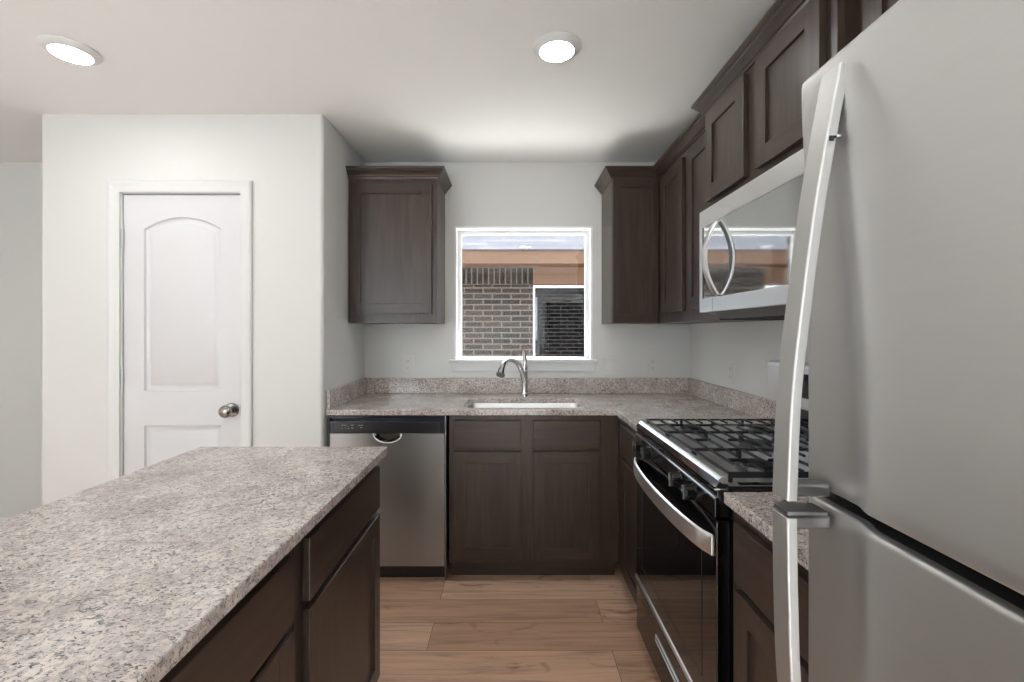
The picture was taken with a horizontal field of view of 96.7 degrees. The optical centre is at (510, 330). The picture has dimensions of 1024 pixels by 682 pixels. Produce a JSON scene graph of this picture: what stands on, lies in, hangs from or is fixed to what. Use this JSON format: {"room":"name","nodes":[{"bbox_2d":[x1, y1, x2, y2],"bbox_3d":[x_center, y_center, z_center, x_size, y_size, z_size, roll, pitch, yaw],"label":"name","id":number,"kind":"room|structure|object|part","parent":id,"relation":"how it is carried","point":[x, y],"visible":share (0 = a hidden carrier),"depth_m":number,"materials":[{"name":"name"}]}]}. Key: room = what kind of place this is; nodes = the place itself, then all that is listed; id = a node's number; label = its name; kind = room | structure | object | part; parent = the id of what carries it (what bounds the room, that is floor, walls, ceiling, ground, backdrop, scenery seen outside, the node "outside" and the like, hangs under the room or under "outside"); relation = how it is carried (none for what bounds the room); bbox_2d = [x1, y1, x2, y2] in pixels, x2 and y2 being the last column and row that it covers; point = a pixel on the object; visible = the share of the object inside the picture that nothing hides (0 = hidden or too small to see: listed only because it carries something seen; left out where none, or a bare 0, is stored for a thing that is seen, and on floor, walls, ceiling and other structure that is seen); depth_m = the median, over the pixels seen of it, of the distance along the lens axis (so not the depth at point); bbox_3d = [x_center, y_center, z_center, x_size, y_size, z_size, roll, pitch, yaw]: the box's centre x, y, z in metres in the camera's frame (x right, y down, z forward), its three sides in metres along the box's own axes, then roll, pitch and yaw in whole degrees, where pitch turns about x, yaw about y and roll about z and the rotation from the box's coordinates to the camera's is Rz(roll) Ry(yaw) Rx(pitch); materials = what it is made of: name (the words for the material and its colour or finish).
{"room":"kitchen","nodes":[
{"label":"kitchen","id":0,"kind":"room"},
{"bbox_2d":[42,114,364,505],"bbox_3d":[-1.688,0.105,2.672,1.443,2.440,0.664,0,0,0],"label":"wall","id":1,"kind":"structure","parent":0,"point":[305,343],"depth_m":2.34,"materials":[{"name":"white paint"}]},
{"bbox_2d":[107,180,252,480],"bbox_3d":[-1.696,0.278,2.364,0.737,2.095,0.179,0,0,0],"label":"door","id":2,"kind":"structure","parent":1,"relation":"in","point":[180,252],"depth_m":2.35,"materials":[{"name":"white paint"}]},
{"bbox_3d":[-1.440,0.407,2.313,0.072,0.072,0.078,0,0,0],"label":"knob","id":3,"kind":"part","parent":2,"relation":"part of","materials":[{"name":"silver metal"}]},
{"bbox_2d":[326,378,366,409],"bbox_3d":[-0.955,0.360,2.689,0.020,0.102,0.630,0,0,0],"label":"backsplash","id":4,"kind":"structure","parent":1,"relation":"attached to","point":[339,395],"depth_m":2.60,"materials":[{"name":"stone"}]},
{"bbox_2d":[0,162,689,531],"bbox_3d":[-1.209,0.105,3.067,4.782,2.440,0.125,0,0,0],"label":"wall","id":5,"kind":"structure","parent":0,"point":[480,193],"depth_m":3.00,"materials":[{"name":"white paint"}]},
{"bbox_2d":[346,166,451,323],"bbox_3d":[-0.676,-0.505,2.828,0.575,0.916,0.351,0,0,0],"label":"upper cabinet","id":6,"kind":"object","parent":5,"relation":"attached to","point":[397,213],"visible":1,"depth_m":2.69,"materials":[{"name":"brown wood"}]},
{"bbox_3d":[-0.708,-0.487,2.689,0.479,0.773,0.018,0,0,0],"label":"door","id":7,"kind":"part","parent":6,"relation":"part of","materials":[{"name":"brown wood"}]},
{"bbox_3d":[-0.708,-0.487,2.693,0.367,0.658,0.008,0,0,0],"label":"panel","id":8,"kind":"part","parent":6,"relation":"part of","materials":[{"name":"brown wood"}]},
{"bbox_3d":[-0.676,-0.932,2.828,0.575,0.062,0.351,0,0,0],"label":"crown molding","id":9,"kind":"part","parent":6,"relation":"part of","materials":[{"name":"brown wood"}]},
{"bbox_2d":[403,356,412,372],"bbox_3d":[-0.680,0.221,3.001,0.070,0.114,0.007,0,0,0],"label":"wall outlet","id":10,"kind":"object","parent":5,"relation":"attached to","point":[407,360],"visible":1,"depth_m":3.00,"materials":[{"name":"white plastic"}]},
{"bbox_2d":[449,226,597,370],"bbox_3d":[0.084,-0.213,3.049,0.973,0.957,0.163,0,0,0],"label":"window","id":11,"kind":"structure","parent":5,"relation":"in","point":[459,363],"depth_m":3.02,"materials":[{"name":"white plastic"}]},
{"bbox_2d":[367,378,687,393],"bbox_3d":[0.108,0.360,2.994,2.105,0.102,0.020,0,0,0],"label":"backsplash","id":12,"kind":"structure","parent":5,"relation":"attached to","point":[374,385],"depth_m":2.98,"materials":[{"name":"stone"}]},
{"bbox_2d":[602,357,619,374],"bbox_3d":[0.661,0.230,3.000,0.116,0.114,0.008,0,0,0],"label":"light switch","id":13,"kind":"object","parent":5,"relation":"attached to","point":[610,365],"visible":1,"depth_m":3.00,"materials":[{"name":"white plastic"}]},
{"bbox_2d":[594,166,698,323],"bbox_3d":[0.866,-0.505,2.828,0.629,0.916,0.351,0,0,0],"label":"upper cabinet","id":14,"kind":"object","parent":5,"relation":"attached to","point":[630,194],"visible":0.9,"depth_m":2.69,"materials":[{"name":"brown wood"}]},
{"bbox_3d":[0.889,-0.496,2.708,0.582,0.898,0.019,0,0,0],"label":"frame","id":15,"kind":"part","parent":14,"relation":"part of","materials":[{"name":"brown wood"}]},
{"bbox_3d":[0.713,-0.932,2.828,0.324,0.062,0.351,0,0,0],"label":"crown molding","id":16,"kind":"part","parent":14,"relation":"part of","materials":[{"name":"brown wood"}]},
{"bbox_3d":[0.736,-0.474,2.689,0.269,0.853,0.018,0,0,0],"label":"door","id":17,"kind":"part","parent":14,"relation":"part of","materials":[{"name":"brown wood"}]},
{"bbox_3d":[0.736,-0.474,2.693,0.193,0.754,0.008,0,0,0],"label":"panel","id":18,"kind":"part","parent":14,"relation":"part of","materials":[{"name":"brown wood"}]},
{"bbox_2d":[648,356,657,373],"bbox_3d":[0.936,0.224,3.001,0.070,0.114,0.007,0,0,0],"label":"wall outlet","id":19,"kind":"object","parent":5,"relation":"attached to","point":[652,360],"visible":1,"depth_m":3.00,"materials":[{"name":"white plastic"}]},
{"bbox_2d":[0,0,775,161],"bbox_3d":[-1.209,-1.165,0.253,5.022,0.100,5.945,0,0,0],"label":"ceiling","id":20,"kind":"structure","parent":0,"point":[398,80],"depth_m":1.95,"materials":[{"name":"white paint"}]},
{"bbox_2d":[37,34,102,64],"bbox_3d":[-1.745,-1.103,1.805,0.190,0.023,0.190,0,0,0],"label":"recessed light","id":21,"kind":"object","parent":20,"relation":"in","point":[67,49],"visible":1,"depth_m":1.78,"materials":[{"name":"white plastic"}]},
{"bbox_2d":[48,44,93,63],"bbox_3d":[-1.745,-1.099,1.805,0.131,0.013,0.131,0,0,0],"label":"diffuser","id":22,"kind":"object","parent":21,"relation":"attached to","point":[73,53],"depth_m":1.79,"materials":[{"name":"white plastic"}]},
{"bbox_2d":[533,31,580,62],"bbox_3d":[0.180,-1.103,1.786,0.190,0.023,0.190,0,0,0],"label":"recessed light","id":23,"kind":"object","parent":20,"relation":"in","point":[555,46],"visible":1,"depth_m":1.75,"materials":[{"name":"white plastic"}]},
{"bbox_2d":[540,41,573,61],"bbox_3d":[0.180,-1.099,1.786,0.131,0.013,0.131,0,0,0],"label":"diffuser","id":24,"kind":"object","parent":23,"relation":"attached to","point":[550,51],"depth_m":1.78,"materials":[{"name":"white plastic"}]},
{"bbox_2d":[377,532,660,681],"bbox_3d":[-1.209,1.350,1.127,4.782,0.050,3.755,0,0,0],"label":"floor","id":25,"kind":"structure","parent":0,"point":[459,628],"depth_m":2.01,"materials":[{"name":"brown wood"}]},
{"bbox_2d":[159,549,293,681],"bbox_3d":[-0.759,0.883,0.683,0.609,0.883,0.612,0,0,0],"label":"base cabinet","id":26,"kind":"object","parent":25,"relation":"on","point":[254,641],"visible":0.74,"depth_m":0.81,"materials":[{"name":"brown wood"}]},
{"bbox_3d":[-0.464,0.914,0.682,0.018,0.567,0.545,0,0,0],"label":"door","id":27,"kind":"part","parent":26,"relation":"part of","materials":[{"name":"brown wood"}]},
{"bbox_3d":[-0.483,0.831,0.683,0.019,0.778,0.612,0,0,0],"label":"frame","id":28,"kind":"part","parent":26,"relation":"part of","materials":[{"name":"brown wood"}]},
{"bbox_2d":[293,466,379,681],"bbox_3d":[-0.759,0.883,1.298,0.609,0.883,0.613,0,0,0],"label":"base cabinet","id":29,"kind":"object","parent":25,"relation":"on","point":[336,625],"visible":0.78,"depth_m":1.25,"materials":[{"name":"brown wood"}]},
{"bbox_3d":[-0.483,0.831,1.298,0.019,0.778,0.613,0,0,0],"label":"frame","id":30,"kind":"part","parent":29,"relation":"part of","materials":[{"name":"brown wood"}]},
{"bbox_3d":[-0.464,0.540,1.306,0.018,0.143,0.551,0,0,0],"label":"drawer","id":31,"kind":"part","parent":29,"relation":"part of","materials":[{"name":"brown wood"}]},
{"bbox_3d":[-0.468,0.914,1.306,0.008,0.452,0.439,0,0,0],"label":"panel","id":32,"kind":"part","parent":29,"relation":"part of","materials":[{"name":"brown wood"}]},
{"bbox_2d":[328,415,448,580],"bbox_3d":[-0.649,0.882,2.664,0.620,0.881,0.585,0,0,0],"label":"dishwasher","id":33,"kind":"object","parent":25,"relation":"on","point":[413,509],"visible":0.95,"depth_m":2.38,"materials":[{"name":"metal"}]},
{"bbox_3d":[-0.647,0.452,2.396,0.606,0.018,0.020,0,0,0],"label":"trim","id":34,"kind":"part","parent":33,"relation":"part of","materials":[{"name":"black plastic"}]},
{"bbox_3d":[-0.647,0.502,2.389,0.598,0.066,0.033,0,0,0],"label":"control panel","id":35,"kind":"part","parent":33,"relation":"part of","materials":[{"name":"black plastic"}]},
{"bbox_3d":[-0.647,1.277,2.456,0.598,0.092,0.020,0,0,0],"label":"toe panel","id":36,"kind":"part","parent":33,"relation":"part of","materials":[{"name":"black"}]},
{"bbox_2d":[449,415,617,574],"bbox_3d":[0.119,0.883,2.689,0.889,0.883,0.627,0,0,0],"label":"base cabinet","id":37,"kind":"object","parent":25,"relation":"on","point":[529,494],"visible":0.97,"depth_m":2.38,"materials":[{"name":"brown wood"}]},
{"bbox_3d":[-0.124,0.914,2.389,0.239,0.452,0.008,0,0,0],"label":"panel","id":38,"kind":"part","parent":37,"relation":"part of","materials":[{"name":"brown wood"}]},
{"bbox_3d":[-0.124,0.540,2.385,0.351,0.143,0.018,0,0,0],"label":"drawer","id":39,"kind":"part","parent":37,"relation":"part of","materials":[{"name":"brown wood"}]},
{"bbox_3d":[-0.124,0.914,2.385,0.351,0.567,0.018,0,0,0],"label":"door","id":40,"kind":"part","parent":37,"relation":"part of","materials":[{"name":"brown wood"}]},
{"bbox_2d":[326,378,775,431],"bbox_3d":[0.108,0.375,2.468,2.146,0.132,1.072,0,0,0],"label":"countertop","id":41,"kind":"structure","parent":37,"relation":"on","point":[633,400],"depth_m":2.70,"materials":[{"name":"stone"}]},
{"bbox_2d":[496,351,528,396],"bbox_3d":[0.013,0.268,2.747,0.053,0.287,0.325,0,0,32],"label":"faucet","id":42,"kind":"object","parent":41,"relation":"on","point":[523,368],"visible":1,"depth_m":2.83,"materials":[{"name":"silver metal"}]},
{"bbox_3d":[0.010,0.245,2.746,0.050,0.174,0.312,0,0,31],"label":"spout","id":43,"kind":"part","parent":42,"relation":"part of","materials":[{"name":"silver metal"}]},
{"bbox_3d":[0.086,0.183,2.866,0.042,0.117,0.050,0,0,0],"label":"lever","id":44,"kind":"part","parent":42,"relation":"part of","materials":[{"name":"silver metal"}]},
{"bbox_2d":[466,403,583,407],"bbox_3d":[0.079,0.539,2.610,0.718,0.198,0.376,0,0,0],"label":"sink","id":45,"kind":"object","parent":41,"relation":"in","point":[471,405],"visible":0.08,"depth_m":2.77,"materials":[{"name":"metal"}]},
{"bbox_3d":[0.292,0.540,2.385,0.353,0.143,0.018,0,0,0],"label":"drawer","id":46,"kind":"part","parent":37,"relation":"part of","materials":[{"name":"brown wood"}]},
{"bbox_3d":[0.292,0.914,2.385,0.353,0.567,0.018,0,0,0],"label":"door","id":47,"kind":"part","parent":37,"relation":"part of","materials":[{"name":"brown wood"}]},
{"bbox_3d":[0.292,0.914,2.389,0.241,0.452,0.008,0,0,0],"label":"panel","id":48,"kind":"part","parent":37,"relation":"part of","materials":[{"name":"brown wood"}]},
{"bbox_2d":[619,418,636,604],"bbox_3d":[0.861,0.883,2.163,0.627,0.883,0.462,0,0,0],"label":"base cabinet","id":49,"kind":"object","parent":25,"relation":"on","point":[627,479],"visible":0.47,"depth_m":2.15,"materials":[{"name":"brown wood"}]},
{"bbox_3d":[0.556,0.540,2.109,0.018,0.143,0.340,0,0,0],"label":"drawer","id":50,"kind":"part","parent":49,"relation":"part of","materials":[{"name":"brown wood"}]},
{"bbox_3d":[0.560,0.914,2.109,0.008,0.452,0.228,0,0,0],"label":"panel","id":51,"kind":"part","parent":49,"relation":"part of","materials":[{"name":"brown wood"}]},
{"bbox_2d":[633,361,830,681],"bbox_3d":[0.832,0.725,1.546,0.703,1.200,0.758,0,0,0],"label":"gas range","id":52,"kind":"object","parent":25,"relation":"on","point":[683,473],"visible":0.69,"depth_m":1.43,"materials":[{"name":"black metal"}]},
{"bbox_3d":[0.508,0.457,1.810,0.032,0.052,0.052,0,0,0],"label":"knob","id":53,"kind":"part","parent":52,"relation":"part of","materials":[{"name":"black plastic"}]},
{"bbox_3d":[0.508,0.457,1.700,0.032,0.052,0.052,0,0,0],"label":"knob","id":54,"kind":"part","parent":52,"relation":"part of","materials":[{"name":"black plastic"}]},
{"bbox_3d":[0.552,1.141,1.546,0.043,0.208,0.752,0,0,0],"label":"storage drawer","id":55,"kind":"part","parent":52,"relation":"part of","materials":[{"name":"black"}]},
{"bbox_3d":[0.548,1.030,1.546,0.050,0.017,0.752,0,0,0],"label":"drawer trim","id":56,"kind":"part","parent":52,"relation":"part of","materials":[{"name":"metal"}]},
{"bbox_3d":[0.529,1.121,1.545,0.005,0.024,0.240,0,0,0],"label":"drawer pull","id":57,"kind":"part","parent":52,"relation":"part of","materials":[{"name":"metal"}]},
{"bbox_3d":[0.504,0.557,1.546,0.048,0.055,0.728,0,0,0],"label":"handle","id":58,"kind":"part","parent":52,"relation":"part of","materials":[{"name":"metal"}]},
{"bbox_3d":[0.508,0.457,1.400,0.032,0.052,0.052,0,0,0],"label":"knob","id":59,"kind":"part","parent":52,"relation":"part of","materials":[{"name":"black plastic"}]},
{"bbox_3d":[0.548,0.386,1.546,0.025,0.018,0.738,0,0,0],"label":"rail","id":60,"kind":"part","parent":52,"relation":"part of","materials":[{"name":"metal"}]},
{"bbox_3d":[0.550,0.446,1.546,0.051,0.069,0.750,0,0,0],"label":"control panel","id":61,"kind":"part","parent":52,"relation":"part of","materials":[{"name":"black"}]},
{"bbox_3d":[0.551,0.754,1.546,0.046,0.531,0.752,0,0,0],"label":"oven door","id":62,"kind":"part","parent":52,"relation":"part of","materials":[{"name":"black glass"}]},
{"bbox_3d":[0.531,0.487,1.546,0.012,0.003,0.752,0,0,0],"label":"door trim","id":63,"kind":"part","parent":52,"relation":"part of","materials":[{"name":"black metal"}]},
{"bbox_3d":[0.708,0.390,1.790,0.112,0.014,0.112,0,0,0],"label":"burner","id":64,"kind":"part","parent":52,"relation":"part of","materials":[{"name":"metal"}]},
{"bbox_3d":[0.508,0.457,1.290,0.032,0.052,0.052,0,0,0],"label":"knob","id":65,"kind":"part","parent":52,"relation":"part of","materials":[{"name":"black plastic"}]},
{"bbox_3d":[0.522,0.557,1.184,0.010,0.050,0.018,0,0,0],"label":"handle mount","id":66,"kind":"part","parent":52,"relation":"part of","materials":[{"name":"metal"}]},
{"bbox_2d":[650,424,830,491],"bbox_3d":[0.840,0.408,1.546,0.557,0.032,0.754,0,0,0],"label":"cooktop","id":67,"kind":"object","parent":52,"relation":"in","point":[730,483],"depth_m":1.45,"materials":[{"name":"black metal"}]},
{"bbox_3d":[0.708,0.390,1.302,0.125,0.014,0.125,0,0,0],"label":"burner","id":68,"kind":"part","parent":52,"relation":"part of","materials":[{"name":"metal"}]},
{"bbox_3d":[0.838,0.390,1.546,0.120,0.014,0.120,0,0,0],"label":"burner","id":69,"kind":"part","parent":52,"relation":"part of","materials":[{"name":"metal"}]},
{"bbox_2d":[733,511,808,681],"bbox_3d":[0.861,0.883,0.920,0.627,0.883,0.480,0,0,0],"label":"base cabinet","id":70,"kind":"object","parent":25,"relation":"on","point":[754,656],"visible":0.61,"depth_m":1.03,"materials":[{"name":"brown wood"}]},
{"bbox_3d":[0.560,0.914,0.912,0.008,0.452,0.293,0,0,0],"label":"panel","id":71,"kind":"part","parent":70,"relation":"part of","materials":[{"name":"brown wood"}]},
{"bbox_3d":[0.556,0.914,0.912,0.018,0.567,0.405,0,0,0],"label":"door","id":72,"kind":"part","parent":70,"relation":"part of","materials":[{"name":"brown wood"}]},
{"bbox_2d":[724,492,832,570],"bbox_3d":[0.863,0.375,0.922,0.637,0.132,0.485,0,0,0],"label":"countertop","id":73,"kind":"structure","parent":70,"relation":"on","point":[755,508],"depth_m":1.05,"materials":[{"name":"stone"}]},
{"bbox_2d":[772,0,1023,681],"bbox_3d":[0.759,0.480,0.279,0.811,1.690,0.747,0,0,0],"label":"refrigerator","id":74,"kind":"object","parent":25,"relation":"on","point":[906,285],"visible":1,"depth_m":0.47,"materials":[{"name":"metal"}]},
{"bbox_3d":[0.383,0.533,0.591,0.059,0.584,0.062,0,0,0],"label":"fridge handle","id":75,"kind":"part","parent":74,"relation":"part of","materials":[{"name":"metal"}]},
{"bbox_3d":[0.443,0.731,0.279,0.065,0.998,0.747,0,0,0],"label":"fresh food door","id":76,"kind":"part","parent":74,"relation":"part of","materials":[{"name":"metal"}]},
{"bbox_3d":[-0.760,0.884,0.070,0.609,0.883,0.612,0,0,0],"label":"base cabinet","id":77,"kind":"object","parent":25,"relation":"on","visible":0},
{"bbox_2d":[0,447,386,681],"bbox_3d":[-0.772,0.426,0.685,0.665,0.030,1.870,0,0,0],"label":"countertop","id":78,"kind":"structure","parent":77,"relation":"on","point":[119,579],"depth_m":0.85,"materials":[{"name":"stone"}]},
{"bbox_2d":[690,320,808,397],"bbox_3d":[1.242,0.105,0.203,0.120,2.440,5.605,0,0,0],"label":"wall","id":79,"kind":"structure","parent":0,"point":[751,345],"depth_m":2.36,"materials":[{"name":"white paint"}]},
{"bbox_2d":[653,112,783,322],"bbox_3d":[1.004,-0.505,2.303,0.351,0.916,0.790,0,0,0],"label":"upper cabinet","id":80,"kind":"object","parent":79,"relation":"attached to","point":[680,171],"visible":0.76,"depth_m":2.28,"materials":[{"name":"brown wood"}]},
{"bbox_3d":[0.869,-0.487,2.440,0.008,0.658,0.202,0,0,0],"label":"panel","id":81,"kind":"part","parent":80,"relation":"part of","materials":[{"name":"brown wood"}]},
{"bbox_3d":[0.865,-0.487,2.440,0.018,0.773,0.314,0,0,0],"label":"door","id":82,"kind":"part","parent":80,"relation":"part of","materials":[{"name":"brown wood"}]},
{"bbox_3d":[0.852,-0.932,2.327,0.047,0.062,0.742,0,0,0],"label":"crown molding","id":83,"kind":"part","parent":80,"relation":"part of","materials":[{"name":"brown wood"}]},
{"bbox_3d":[0.884,-0.496,2.303,0.019,0.898,0.790,0,0,0],"label":"frame","id":84,"kind":"part","parent":80,"relation":"part of","materials":[{"name":"brown wood"}]},
{"bbox_3d":[0.865,-0.487,2.075,0.018,0.773,0.284,0,0,0],"label":"door","id":85,"kind":"part","parent":80,"relation":"part of","materials":[{"name":"brown wood"}]},
{"bbox_3d":[0.869,-0.487,2.075,0.008,0.658,0.172,0,0,0],"label":"panel","id":86,"kind":"part","parent":80,"relation":"part of","materials":[{"name":"brown wood"}]},
{"bbox_2d":[727,362,733,383],"bbox_3d":[1.178,0.225,2.445,0.007,0.114,0.070,0,0,0],"label":"wall outlet","id":87,"kind":"object","parent":79,"relation":"attached to","point":[730,366],"visible":1,"depth_m":2.44,"materials":[{"name":"white plastic"}]},
{"bbox_2d":[688,378,775,423],"bbox_3d":[1.171,0.360,2.469,0.020,0.102,1.071,0,0,0],"label":"backsplash","id":88,"kind":"structure","parent":79,"relation":"attached to","point":[756,406],"depth_m":2.36,"materials":[{"name":"stone"}]},
{"bbox_2d":[691,0,859,207],"bbox_3d":[0.977,-0.730,1.525,0.407,0.466,0.858,0,0,0],"label":"upper cabinet","id":89,"kind":"object","parent":79,"relation":"attached to","point":[751,109],"visible":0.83,"depth_m":1.43,"materials":[{"name":"brown wood"}]},
{"bbox_3d":[0.814,-0.710,1.724,0.008,0.243,0.197,0,0,0],"label":"panel","id":90,"kind":"part","parent":89,"relation":"part of","materials":[{"name":"brown wood"}]},
{"bbox_3d":[0.810,-0.710,1.724,0.018,0.358,0.309,0,0,0],"label":"door","id":91,"kind":"part","parent":89,"relation":"part of","materials":[{"name":"brown wood"}]},
{"bbox_3d":[0.822,-0.932,1.525,0.097,0.062,0.858,0,0,0],"label":"crown molding","id":92,"kind":"part","parent":89,"relation":"part of","materials":[{"name":"brown wood"}]},
{"bbox_2d":[700,149,804,318],"bbox_3d":[0.952,-0.272,1.526,0.444,0.444,0.757,0,0,0],"label":"microwave","id":93,"kind":"object","parent":89,"relation":"attached to","point":[747,236],"visible":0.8,"depth_m":1.50,"materials":[{"name":"silver metal"}]},
{"bbox_3d":[0.760,-0.279,1.737,0.062,0.279,0.027,0,0,0],"label":"handle","id":94,"kind":"part","parent":93,"relation":"part of","materials":[{"name":"metal"}]},
{"bbox_3d":[0.979,-0.064,1.526,0.340,0.026,0.697,0,0,0],"label":"vent panel","id":95,"kind":"part","parent":93,"relation":"part of","materials":[{"name":"grey plastic"}]},
{"bbox_3d":[0.814,-0.710,1.339,0.008,0.243,0.200,0,0,0],"label":"panel","id":96,"kind":"part","parent":89,"relation":"part of","materials":[{"name":"brown wood"}]},
{"bbox_3d":[0.810,-0.710,1.339,0.018,0.358,0.312,0,0,0],"label":"door","id":97,"kind":"part","parent":89,"relation":"part of","materials":[{"name":"brown wood"}]},
{"bbox_2d":[860,0,898,32],"bbox_3d":[1.004,-0.719,0.742,0.351,0.488,0.800,0,0,0],"label":"upper cabinet","id":98,"kind":"object","parent":79,"relation":"attached to","point":[870,10],"visible":0.02,"depth_m":1.08,"materials":[{"name":"brown wood"}]},
{"bbox_3d":[0.884,-0.710,0.742,0.019,0.470,0.800,0,0,0],"label":"frame","id":99,"kind":"part","parent":98,"relation":"part of","materials":[{"name":"brown wood"}]},
{"bbox_3d":[0.865,-0.699,0.934,0.018,0.380,0.355,0,0,0],"label":"door","id":100,"kind":"part","parent":98,"relation":"part of","materials":[{"name":"brown wood"}]},
{"bbox_3d":[0.869,-0.699,0.934,0.008,0.265,0.243,0,0,0],"label":"panel","id":101,"kind":"part","parent":98,"relation":"part of","materials":[{"name":"brown wood"}]},
{"label":"outside","id":102,"kind":"structure","parent":0,"visible":0},
{"bbox_3d":[0.000,1.650,8.613,18.000,0.050,10.774,0,0,0],"label":"ground","id":103,"kind":"structure","parent":102,"visible":0},
{"bbox_2d":[462,236,583,356],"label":"window","id":104,"kind":"structure","parent":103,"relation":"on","point":[520,293],"depth_m":6.20,"materials":[{"name":"clear glass"}]},
{"bbox_3d":[0.776,-0.021,6.247,0.908,1.152,0.005,0,0,0],"label":"pane","id":105,"kind":"part","parent":104,"relation":"part of","materials":[{"name":"clear glass"}]}
]}

